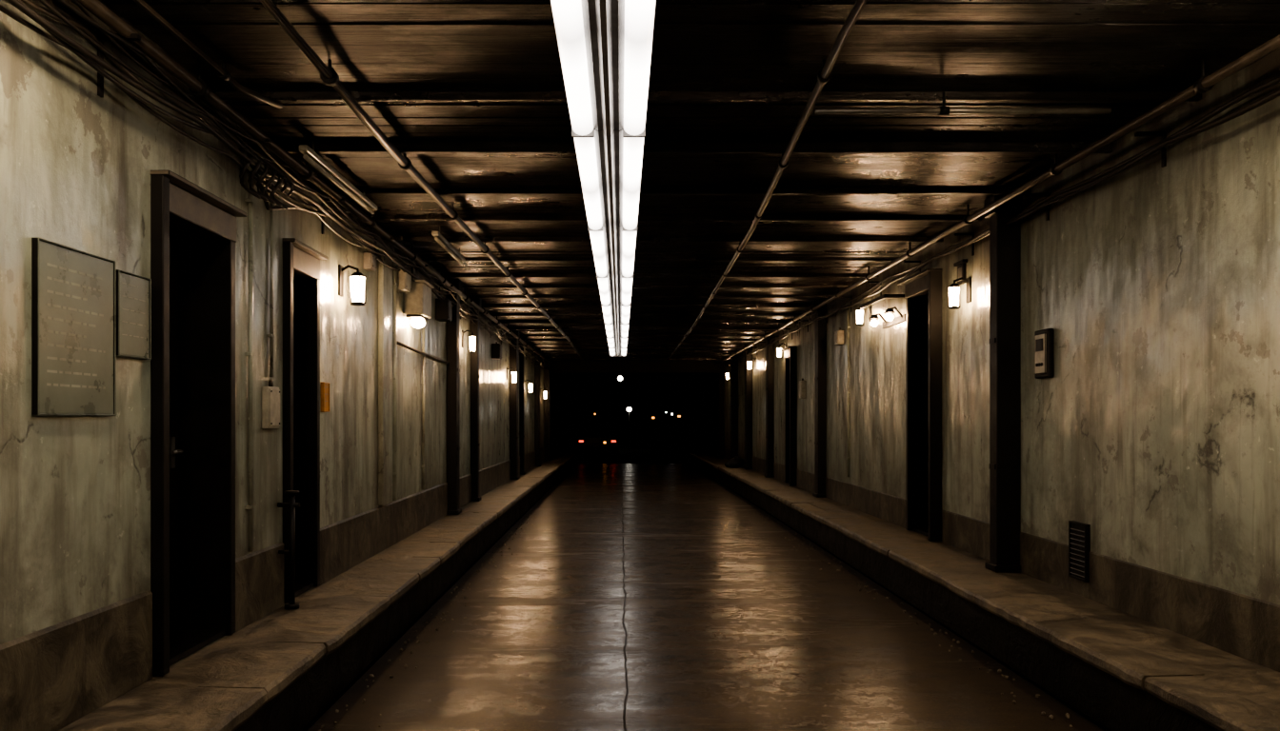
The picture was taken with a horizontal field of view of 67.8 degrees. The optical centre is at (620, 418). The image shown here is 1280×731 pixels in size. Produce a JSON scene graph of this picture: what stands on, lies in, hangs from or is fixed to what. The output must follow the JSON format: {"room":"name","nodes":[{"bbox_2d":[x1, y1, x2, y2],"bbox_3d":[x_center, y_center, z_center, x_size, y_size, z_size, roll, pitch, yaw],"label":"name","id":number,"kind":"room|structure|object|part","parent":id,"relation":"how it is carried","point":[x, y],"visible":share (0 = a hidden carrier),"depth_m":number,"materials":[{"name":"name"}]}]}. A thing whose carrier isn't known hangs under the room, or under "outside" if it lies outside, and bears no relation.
{"room":"underground tunnel","nodes":[
{"label":"underground tunnel","id":0,"kind":"room"},
{"bbox_2d":[0,0,559,677],"bbox_3d":[-2.400,-0.190,14.500,0.400,3.580,39.000,0,0,0],"label":"wall","id":1,"kind":"structure","parent":0,"point":[76,164],"depth_m":4.29,"materials":[{"name":"paint"}]},
{"bbox_2d":[31,237,116,416],"bbox_3d":[-2.186,-0.345,3.825,0.028,0.666,0.546,0,0,0],"label":"notice board","id":2,"kind":"object","parent":1,"relation":"attached to","point":[73,291],"visible":1,"depth_m":3.78,"materials":[{"name":"paint"}]},
{"bbox_2d":[116,269,151,359],"bbox_3d":[-2.186,-0.460,4.265,0.028,0.376,0.286,0,0,0],"label":"notice board","id":3,"kind":"object","parent":1,"relation":"attached to","point":[133,291],"visible":0.95,"depth_m":4.26,"materials":[{"name":"paint"}]},
{"bbox_2d":[150,169,246,676],"bbox_3d":[-2.320,0.019,4.915,0.420,2.369,0.930,0,0,0],"label":"door","id":4,"kind":"structure","parent":1,"relation":"in","point":[193,230],"depth_m":5.30,"materials":[{"name":"paint"}]},
{"bbox_2d":[244,165,254,552],"bbox_3d":[-2.182,-0.360,5.600,0.035,2.280,0.052,0,0,0],"label":"conduit","id":5,"kind":"object","parent":1,"relation":"attached to","point":[250,200],"visible":0.96,"depth_m":5.59,"materials":[{"name":"metal"}]},
{"bbox_2d":[261,380,279,428],"bbox_3d":[-2.174,-0.090,5.930,0.052,0.300,0.200,0,0,0],"label":"junction box","id":6,"kind":"object","parent":1,"relation":"attached to","point":[270,394],"visible":1,"depth_m":5.86,"materials":[{"name":"paint"}]},
{"bbox_2d":[267,180,274,377],"bbox_3d":[-2.186,-0.880,5.950,0.028,1.240,0.044,0,0,0],"label":"conduit","id":7,"kind":"object","parent":1,"relation":"attached to","point":[270,335],"visible":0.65,"depth_m":5.94,"materials":[{"name":"metal"}]},
{"bbox_2d":[0,447,544,730],"bbox_3d":[-2.192,1.005,11.970,0.016,0.410,33.940,0,0,0],"label":"baseboard","id":8,"kind":"structure","parent":1,"relation":"attached to","point":[52,677],"depth_m":4.23,"materials":[{"name":"concrete"}]},
{"bbox_2d":[0,0,548,370],"bbox_3d":[-2.088,-1.435,11.920,0.223,0.374,31.842,0,0,0],"label":"cable bundle","id":9,"kind":"object","parent":1,"relation":"attached to","point":[97,62],"depth_m":4.82,"materials":[{"name":"paint"}]},
{"bbox_3d":[-2.070,-1.392,6.107,0.158,0.288,1.592,0,0,-1],"label":"cable coil","id":10,"kind":"part","parent":9,"relation":"part of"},
{"bbox_2d":[282,238,328,603],"bbox_3d":[-2.325,0.015,6.545,0.410,2.379,0.710,0,0,0],"label":"door","id":11,"kind":"structure","parent":1,"relation":"in","point":[301,263],"depth_m":6.82,"materials":[{"name":"paint"}]},
{"bbox_2d":[320,382,329,412],"bbox_3d":[-2.186,-0.160,7.040,0.028,0.216,0.136,0,0,0],"label":"warning label","id":12,"kind":"object","parent":1,"relation":"attached to","point":[325,387],"visible":1,"depth_m":7.01,"materials":[{"name":"orange plastic"}]},
{"bbox_2d":[338,264,365,305],"bbox_3d":[-2.098,-1.048,7.450,0.204,0.316,0.126,0,0,0],"label":"wall lantern","id":13,"kind":"object","parent":1,"relation":"attached to","point":[357,280],"visible":1,"depth_m":7.41,"materials":[{"name":"glass"}]},
{"bbox_2d":[362,250,376,271],"bbox_3d":[-2.159,-1.370,8.200,0.082,0.180,0.160,0,0,0],"label":"junction box","id":14,"kind":"object","parent":1,"relation":"attached to","point":[369,260],"visible":0.96,"depth_m":8.12,"materials":[{"name":"metal"}]},
{"bbox_2d":[378,254,392,506],"bbox_3d":[-2.175,-0.355,8.800,0.050,2.290,0.360,0,0,0],"label":"pilaster","id":15,"kind":"object","parent":1,"relation":"attached to","point":[385,273],"visible":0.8,"depth_m":8.69,"materials":[{"name":"paint"}]},
{"bbox_2d":[392,255,397,500],"bbox_3d":[-2.167,-0.385,9.050,0.066,2.330,0.084,0,0,0],"label":"conduit","id":16,"kind":"object","parent":1,"relation":"attached to","point":[394,284],"visible":0.59,"depth_m":9.02,"materials":[{"name":"metal"}]},
{"bbox_2d":[396,267,411,292],"bbox_3d":[-2.134,-1.370,9.300,0.132,0.240,0.250,0,0,0],"label":"junction box","id":17,"kind":"object","parent":1,"relation":"attached to","point":[403,279],"visible":0.77,"depth_m":9.18,"materials":[{"name":"paint"}]},
{"bbox_2d":[403,280,434,328],"bbox_3d":[-2.090,-1.172,9.850,0.220,0.466,0.480,0,0,0],"label":"wall lamp","id":18,"kind":"object","parent":1,"relation":"attached to","point":[417,303],"visible":0.91,"depth_m":9.63,"materials":[{"name":"metal"}]},
{"bbox_2d":[396,340,448,363],"bbox_3d":[-2.170,-0.720,10.525,0.032,0.072,2.750,0,0,0],"label":"conduit","id":19,"kind":"object","parent":1,"relation":"attached to","point":[397,342],"visible":0.86,"depth_m":10.27,"materials":[{"name":"grey metal"}]},
{"bbox_2d":[420,325,425,489],"bbox_3d":[-2.180,-0.260,10.500,0.039,2.080,0.056,0,0,0],"label":"conduit","id":20,"kind":"object","parent":1,"relation":"attached to","point":[423,384],"visible":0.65,"depth_m":10.49,"materials":[{"name":"metal"}]},
{"bbox_2d":[435,296,452,321],"bbox_3d":[-2.119,-1.320,11.400,0.162,0.290,0.250,0,0,0],"label":"junction box","id":21,"kind":"object","parent":1,"relation":"attached to","point":[443,310],"visible":0.95,"depth_m":11.28,"materials":[{"name":"paint"}]},
{"bbox_2d":[461,329,475,352],"bbox_3d":[-2.107,-1.078,13.200,0.186,0.316,0.090,0,0,0],"label":"wall lantern","id":22,"kind":"object","parent":1,"relation":"attached to","point":[471,338],"visible":1,"depth_m":13.18,"materials":[{"name":"glass"}]},
{"bbox_2d":[491,341,501,359],"bbox_3d":[-2.124,-1.170,16.300,0.152,0.290,0.300,0,0,0],"label":"junction box","id":23,"kind":"object","parent":1,"relation":"attached to","point":[496,349],"visible":1,"depth_m":16.15,"materials":[{"name":"paint"}]},
{"bbox_2d":[506,367,517,383],"bbox_3d":[-2.104,-0.838,18.350,0.192,0.316,0.101,0,0,0],"label":"wall lantern","id":24,"kind":"object","parent":1,"relation":"attached to","point":[513,372],"visible":1,"depth_m":18.32,"materials":[{"name":"glass"}]},
{"bbox_2d":[524,380,532,393],"bbox_3d":[-2.107,-0.738,21.700,0.186,0.316,0.090,0,0,0],"label":"wall lantern","id":25,"kind":"object","parent":1,"relation":"attached to","point":[530,383],"visible":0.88,"depth_m":21.68,"materials":[{"name":"glass"}]},
{"bbox_2d":[540,388,547,399],"bbox_3d":[-2.107,-0.688,26.000,0.186,0.316,0.090,0,0,0],"label":"wall lantern","id":26,"kind":"object","parent":1,"relation":"attached to","point":[545,391],"visible":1,"depth_m":25.97,"materials":[{"name":"glass"}]},
{"bbox_2d":[550,360,724,459],"bbox_3d":[0.475,-0.285,31.500,5.350,2.990,5.000,0,0,0],"label":"portal","id":27,"kind":"object","parent":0,"point":[570,371],"visible":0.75,"depth_m":29.00,"materials":[{"name":"concrete"}]},
{"bbox_2d":[101,0,1279,360],"bbox_3d":[0.475,-1.899,14.381,6.050,0.262,39.363,0,0,0],"label":"ceiling","id":28,"kind":"structure","parent":0,"point":[371,45],"depth_m":5.42,"materials":[{"name":"brown wood"}]},
{"bbox_2d":[133,0,282,109],"bbox_3d":[-1.914,-1.737,0.603,0.142,0.126,9.206,0,0,0],"label":"ceiling pipe","id":29,"kind":"object","parent":28,"relation":"attached to","point":[221,72],"depth_m":4.52,"materials":[{"name":"metal"}]},
{"bbox_2d":[77,0,554,366],"bbox_3d":[-2.065,-1.688,12.450,0.112,0.224,32.900,0,0,0],"label":"ceiling pipe","id":30,"kind":"object","parent":28,"relation":"attached to","point":[197,87],"depth_m":5.17,"materials":[{"name":"metal"}]},
{"bbox_2d":[299,140,377,214],"bbox_3d":[-1.970,-1.711,6.750,0.060,0.178,1.700,0,0,0],"label":"tube light","id":31,"kind":"object","parent":28,"relation":"hanging from","point":[310,155],"visible":0.9,"depth_m":6.53,"materials":[{"name":"metal"}]},
{"bbox_2d":[259,0,584,362],"bbox_3d":[-1.270,-1.725,12.000,0.413,0.151,32.000,0,0,0],"label":"ceiling pipe","id":32,"kind":"object","parent":28,"relation":"attached to","point":[328,74],"depth_m":5.74,"materials":[{"name":"metal"}]},
{"bbox_2d":[431,226,464,265],"bbox_3d":[-1.680,-1.711,9.350,0.060,0.178,1.500,0,0,0],"label":"tube light","id":33,"kind":"object","parent":28,"relation":"hanging from","point":[438,237],"visible":0.9,"depth_m":9.14,"materials":[{"name":"metal"}]},
{"bbox_2d":[550,0,656,356],"bbox_3d":[-0.065,-1.640,10.001,0.400,0.320,25.022,0,0,0],"label":"fluorescent light fixture","id":34,"kind":"object","parent":28,"relation":"attached to","point":[605,47],"visible":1,"depth_m":4.76,"materials":[{"name":"white plastic"}]},
{"bbox_2d":[617,371,622,380],"bbox_3d":[-0.020,-1.367,23.600,0.130,0.865,0.130,0,0,0],"label":"pendant bulb","id":35,"kind":"object","parent":28,"relation":"hanging from","point":[620,378],"visible":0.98,"depth_m":23.57,"materials":[{"name":"glass"}]},
{"bbox_2d":[665,0,867,361],"bbox_3d":[1.103,-1.729,12.000,0.550,0.142,32.000,0,0,0],"label":"ceiling pipe","id":36,"kind":"object","parent":28,"relation":"attached to","point":[824,75],"depth_m":5.43,"materials":[{"name":"grey metal"}]},
{"bbox_2d":[814,91,1111,115],"bbox_3d":[1.850,-1.723,5.160,1.600,0.153,0.044,0,0,0],"label":"ceiling pipe","id":37,"kind":"object","parent":28,"relation":"attached to","point":[941,110],"depth_m":5.15,"materials":[{"name":"metal"}]},
{"bbox_2d":[716,34,1279,365],"bbox_3d":[2.881,-1.706,12.450,0.111,0.188,32.900,0,0,0],"label":"ceiling pipe","id":38,"kind":"object","parent":28,"relation":"attached to","point":[1205,83],"depth_m":5.83,"materials":[{"name":"metal"}]},
{"bbox_2d":[306,463,1104,730],"bbox_3d":[0.435,1.700,14.505,4.090,0.200,39.010,0,0,0],"label":"floor","id":39,"kind":"structure","parent":0,"point":[636,597],"depth_m":6.85,"materials":[{"name":"concrete"}]},
{"bbox_2d":[58,453,577,730],"bbox_3d":[-1.882,1.402,14.500,0.636,0.395,39.000,0,0,0],"label":"pavement","id":40,"kind":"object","parent":39,"relation":"on","point":[279,671],"visible":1,"depth_m":5.49,"materials":[{"name":"concrete"}]},
{"bbox_2d":[277,490,300,609],"bbox_3d":[-2.120,0.834,6.080,0.140,0.748,0.090,0,0,0],"label":"standpipe","id":41,"kind":"object","parent":40,"relation":"on","point":[291,505],"visible":1,"depth_m":6.07,"materials":[{"name":"metal"}]},
{"bbox_2d":[445,278,461,514],"bbox_3d":[-2.120,-0.282,12.115,0.160,2.972,0.290,0,0,0],"label":"steel column","id":42,"kind":"structure","parent":40,"relation":"on","point":[452,328],"depth_m":12.00,"materials":[{"name":"metal"}]},
{"bbox_2d":[469,298,481,501],"bbox_3d":[-2.130,-0.282,13.985,0.140,2.972,0.230,0,0,0],"label":"steel column","id":43,"kind":"structure","parent":40,"relation":"on","point":[474,356],"depth_m":13.90,"materials":[{"name":"metal"}]},
{"bbox_2d":[509,330,519,479],"bbox_3d":[-2.115,-0.282,18.955,0.170,2.972,0.370,0,0,0],"label":"steel column","id":44,"kind":"structure","parent":40,"relation":"on","point":[513,353],"depth_m":18.80,"materials":[{"name":"metal"}]},
{"bbox_2d":[519,337,525,475],"bbox_3d":[-2.135,-0.282,20.705,0.130,2.972,0.270,0,0,0],"label":"steel column","id":45,"kind":"structure","parent":40,"relation":"on","point":[521,355],"depth_m":20.60,"materials":[{"name":"metal"}]},
{"bbox_2d":[534,349,541,466],"bbox_3d":[-2.120,-0.282,24.355,0.160,2.972,0.370,0,0,0],"label":"steel column","id":46,"kind":"structure","parent":40,"relation":"on","point":[537,394],"depth_m":24.20,"materials":[{"name":"metal"}]},
{"bbox_2d":[543,357,551,460],"bbox_3d":[-2.105,-0.282,27.355,0.190,2.972,0.370,0,0,0],"label":"steel column","id":47,"kind":"structure","parent":40,"relation":"on","point":[547,372],"depth_m":27.20,"materials":[{"name":"metal"}]},
{"bbox_2d":[318,514,1072,730],"bbox_3d":[0.435,1.593,8.975,4.011,0.035,13.966,0,0,0],"label":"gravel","id":48,"kind":"object","parent":39,"relation":"on","point":[867,587],"visible":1,"depth_m":7.15,"materials":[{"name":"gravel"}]},
{"bbox_2d":[689,453,1279,730],"bbox_3d":[2.793,1.402,14.500,0.714,0.396,39.000,0,0,0],"label":"pavement","id":49,"kind":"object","parent":39,"relation":"on","point":[1121,670],"visible":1,"depth_m":5.81,"materials":[{"name":"concrete"}]},
{"bbox_2d":[729,354,738,459],"bbox_3d":[3.045,-0.282,25.755,0.210,2.972,0.370,0,0,0],"label":"steel column","id":50,"kind":"structure","parent":49,"relation":"on","point":[733,395],"depth_m":25.60,"materials":[{"name":"metal"}]},
{"bbox_2d":[724,456,744,467],"bbox_3d":[2.843,1.071,23.769,0.494,0.300,0.769,0,0,0],"label":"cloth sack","id":51,"kind":"object","parent":49,"relation":"on","point":[736,462],"visible":0.99,"depth_m":23.55,"materials":[{"name":"fabric"}]},
{"bbox_2d":[742,344,752,469],"bbox_3d":[3.060,-0.282,22.955,0.180,2.972,0.370,0,0,0],"label":"steel column","id":52,"kind":"structure","parent":49,"relation":"on","point":[748,373],"depth_m":22.80,"materials":[{"name":"metal"}]},
{"bbox_2d":[763,333,774,477],"bbox_3d":[3.070,-0.282,19.730,0.160,2.972,0.320,0,0,0],"label":"steel column","id":53,"kind":"structure","parent":49,"relation":"on","point":[770,350],"depth_m":19.60,"materials":[{"name":"metal"}]},
{"bbox_2d":[812,303,826,498],"bbox_3d":[3.070,-0.282,14.730,0.160,2.972,0.320,0,0,0],"label":"steel column","id":54,"kind":"structure","parent":49,"relation":"on","point":[820,326],"depth_m":14.60,"materials":[{"name":"metal"}]},
{"bbox_2d":[983,195,1021,572],"bbox_3d":[3.040,-0.282,7.580,0.220,2.972,0.220,0,0,0],"label":"steel column","id":55,"kind":"structure","parent":49,"relation":"on","point":[1005,241],"depth_m":7.50,"materials":[{"name":"metal"}]},
{"bbox_2d":[215,91,1201,359],"bbox_3d":[0.475,-1.750,14.608,5.350,0.080,36.016,0,0,0],"label":"ceiling beam","id":56,"kind":"structure","parent":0,"point":[290,147],"depth_m":7.31,"materials":[{"name":"brown wood"}]},
{"bbox_2d":[709,47,1279,604],"bbox_3d":[3.350,-0.190,14.500,0.400,3.580,39.000,0,0,0],"label":"wall","id":57,"kind":"structure","parent":0,"point":[1155,428],"depth_m":5.89,"materials":[{"name":"paint"}]},
{"bbox_2d":[747,358,756,370],"bbox_3d":[3.054,-1.288,22.300,0.192,0.286,0.101,0,0,0],"label":"wall lantern","id":58,"kind":"object","parent":57,"relation":"attached to","point":[754,359],"visible":1,"depth_m":22.26,"materials":[{"name":"glass"}]},
{"bbox_2d":[776,343,786,358],"bbox_3d":[3.054,-1.298,18.100,0.192,0.286,0.101,0,0,0],"label":"wall lantern","id":59,"kind":"object","parent":57,"relation":"attached to","point":[778,352],"visible":0.88,"depth_m":18.07,"materials":[{"name":"glass"}]},
{"bbox_2d":[780,345,797,486],"bbox_3d":[3.240,-0.051,17.505,0.480,2.509,0.910,0,0,0],"label":"door","id":60,"kind":"structure","parent":57,"relation":"in","point":[790,351],"depth_m":17.05,"materials":[{"name":"paint"}]},
{"bbox_2d":[798,379,806,399],"bbox_3d":[3.104,-0.520,16.300,0.092,0.340,0.250,0,0,0],"label":"junction box","id":61,"kind":"object","parent":57,"relation":"attached to","point":[802,384],"visible":1,"depth_m":16.18,"materials":[{"name":"paint"}]},
{"bbox_2d":[834,327,844,345],"bbox_3d":[3.094,-1.170,13.500,0.112,0.240,0.200,0,0,0],"label":"junction box","id":62,"kind":"object","parent":57,"relation":"attached to","point":[839,335],"visible":1,"depth_m":13.40,"materials":[{"name":"paint"}]},
{"bbox_2d":[846,309,850,477],"bbox_3d":[3.132,-0.350,13.100,0.035,2.300,0.052,0,0,0],"label":"conduit","id":63,"kind":"object","parent":57,"relation":"attached to","point":[848,327],"visible":1,"depth_m":13.09,"materials":[{"name":"metal"}]},
{"bbox_2d":[855,304,871,325],"bbox_3d":[3.054,-1.318,12.000,0.192,0.286,0.101,0,0,0],"label":"wall lantern","id":64,"kind":"object","parent":57,"relation":"attached to","point":[859,312],"visible":0.77,"depth_m":11.97,"materials":[{"name":"glass"}]},
{"bbox_2d":[860,294,905,328],"bbox_3d":[3.020,-1.225,10.975,0.260,0.290,1.050,0,0,0],"label":"wall lamp","id":65,"kind":"object","parent":57,"relation":"attached to","point":[891,321],"visible":0.95,"depth_m":10.77,"materials":[{"name":"glass"}]},
{"bbox_2d":[897,268,942,541],"bbox_3d":[3.240,-0.136,9.835,0.480,2.679,1.010,0,0,0],"label":"door","id":66,"kind":"structure","parent":57,"relation":"in","point":[923,290],"depth_m":10.26,"materials":[{"name":"paint"}]},
{"bbox_2d":[947,277,971,309],"bbox_3d":[3.052,-1.138,8.600,0.195,0.286,0.108,0,0,0],"label":"wall lantern","id":67,"kind":"object","parent":57,"relation":"attached to","point":[953,290],"visible":1,"depth_m":8.57,"materials":[{"name":"glass"}]},
{"bbox_2d":[953,259,967,285],"bbox_3d":[3.125,-1.345,8.760,0.050,0.210,0.240,0,0,0],"label":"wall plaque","id":68,"kind":"object","parent":57,"relation":"attached to","point":[961,265],"visible":0.98,"depth_m":8.72,"materials":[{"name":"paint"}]},
{"bbox_2d":[723,76,1279,367],"bbox_3d":[3.065,-1.560,11.920,0.170,0.200,31.842,0,0,0],"label":"cable bundle","id":69,"kind":"object","parent":57,"relation":"attached to","point":[1191,130],"visible":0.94,"depth_m":6.08,"materials":[{"name":"paint"}]},
{"bbox_2d":[724,448,1279,672],"bbox_3d":[3.146,1.050,11.970,0.008,0.320,33.940,0,0,0],"label":"baseboard","id":70,"kind":"structure","parent":57,"relation":"attached to","point":[1244,627],"depth_m":5.87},
{"bbox_2d":[1034,328,1053,379],"bbox_3d":[3.118,-0.480,7.040,0.064,0.360,0.240,0,0,0],"label":"intercom","id":71,"kind":"object","parent":57,"relation":"attached to","point":[1044,338],"visible":1,"depth_m":6.98,"materials":[{"name":"paint"}]},
{"bbox_2d":[1068,520,1090,582],"bbox_3d":[3.133,0.905,6.510,0.034,0.390,0.240,0,0,0],"label":"air vent","id":72,"kind":"object","parent":57,"relation":"in","point":[1079,533],"visible":1,"depth_m":6.50,"materials":[{"name":"metal"}]},
{"label":"outside","id":73,"kind":"structure","parent":0,"visible":0},
{"bbox_2d":[559,435,709,469],"bbox_3d":[0.000,1.703,82.010,80.000,0.195,95.980,0,0,0],"label":"ground","id":74,"kind":"structure","parent":73,"point":[645,449],"depth_m":49.38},
{"bbox_2d":[576,423,620,458],"bbox_3d":[-0.950,0.902,40.510,1.942,1.405,4.180,0,0,0],"label":"parked car","id":75,"kind":"object","parent":74,"relation":"on","point":[590,436],"visible":1,"depth_m":38.86,"materials":[{"name":"paint"}]},
{"bbox_2d":[626,405,631,448],"bbox_3d":[0.450,0.440,52.000,0.351,2.320,0.360,0,0,0],"label":"street lamp","id":76,"kind":"object","parent":74,"relation":"on","point":[629,409],"visible":1,"depth_m":51.96,"materials":[{"name":"paint"}]}
]}

